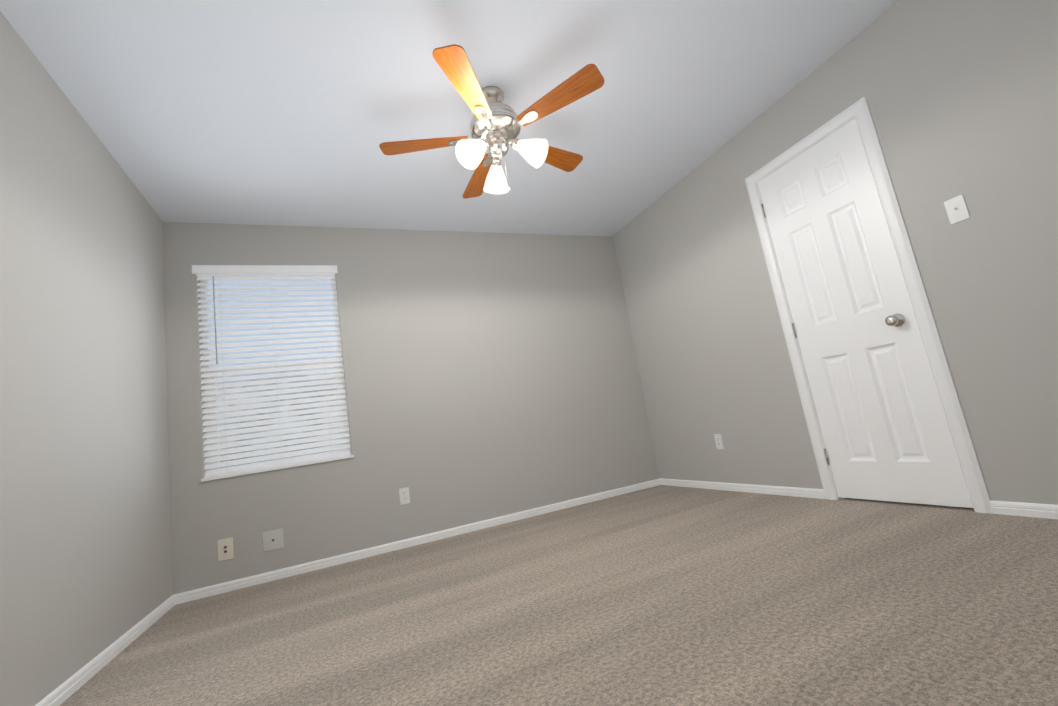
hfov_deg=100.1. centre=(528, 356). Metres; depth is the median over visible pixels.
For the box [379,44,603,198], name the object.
ceiling fan
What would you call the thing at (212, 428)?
window blinds
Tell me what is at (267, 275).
blind headrail
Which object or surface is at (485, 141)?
socket
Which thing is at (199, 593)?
baseboard
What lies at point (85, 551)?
wall
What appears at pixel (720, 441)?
outlet
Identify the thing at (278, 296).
sky
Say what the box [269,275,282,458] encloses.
blind cord
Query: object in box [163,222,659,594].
wall
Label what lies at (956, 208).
light switch
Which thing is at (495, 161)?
socket
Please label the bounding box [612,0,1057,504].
wall
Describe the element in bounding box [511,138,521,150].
socket
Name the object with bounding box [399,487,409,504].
outlet
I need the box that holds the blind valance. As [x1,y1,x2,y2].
[192,265,337,273]
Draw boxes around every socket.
[477,138,489,150]
[491,156,501,166]
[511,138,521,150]
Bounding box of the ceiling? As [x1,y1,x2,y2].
[0,0,898,236]
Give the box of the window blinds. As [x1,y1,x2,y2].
[197,277,351,477]
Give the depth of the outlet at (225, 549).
2.76 m
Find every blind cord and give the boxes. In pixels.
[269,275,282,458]
[316,275,331,454]
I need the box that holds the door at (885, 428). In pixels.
[758,118,973,507]
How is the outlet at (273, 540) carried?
attached to the wall at (487, 375)
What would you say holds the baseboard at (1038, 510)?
attached to the wall at (961, 97)
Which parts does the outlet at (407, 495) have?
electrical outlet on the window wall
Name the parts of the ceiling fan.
blade, blade, lamp shade, bulb, blade, motor, lamp shade, arm, lamp shade, blade, blade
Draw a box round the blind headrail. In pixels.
[197,273,334,277]
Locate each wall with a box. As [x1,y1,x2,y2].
[0,11,172,705]
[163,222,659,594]
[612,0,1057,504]
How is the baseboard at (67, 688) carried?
attached to the wall at (85, 551)
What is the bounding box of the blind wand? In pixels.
[213,276,217,363]
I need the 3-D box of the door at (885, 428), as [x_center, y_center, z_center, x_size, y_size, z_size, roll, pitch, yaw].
[1.794,-0.224,2.498,0.046,2.026,0.627,-5,-10,-24]
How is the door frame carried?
attached to the wall at (961, 97)
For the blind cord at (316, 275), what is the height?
1.340 m
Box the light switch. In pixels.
[944,195,969,223]
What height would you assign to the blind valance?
0.058 m
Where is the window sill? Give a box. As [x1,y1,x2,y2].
[201,455,353,481]
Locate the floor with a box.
[60,485,1057,705]
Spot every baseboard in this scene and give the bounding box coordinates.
[35,595,174,705]
[174,478,660,604]
[660,478,825,498]
[990,500,1057,518]
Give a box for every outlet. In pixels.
[217,537,233,560]
[262,529,283,551]
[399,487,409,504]
[714,434,723,448]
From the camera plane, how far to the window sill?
2.94 m
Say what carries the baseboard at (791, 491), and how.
attached to the wall at (961, 97)
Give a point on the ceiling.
(277, 112)
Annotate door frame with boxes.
[745,96,992,512]
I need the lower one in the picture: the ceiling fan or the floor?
the floor
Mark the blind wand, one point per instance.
(215, 321)
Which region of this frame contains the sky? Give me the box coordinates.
[208,279,341,467]

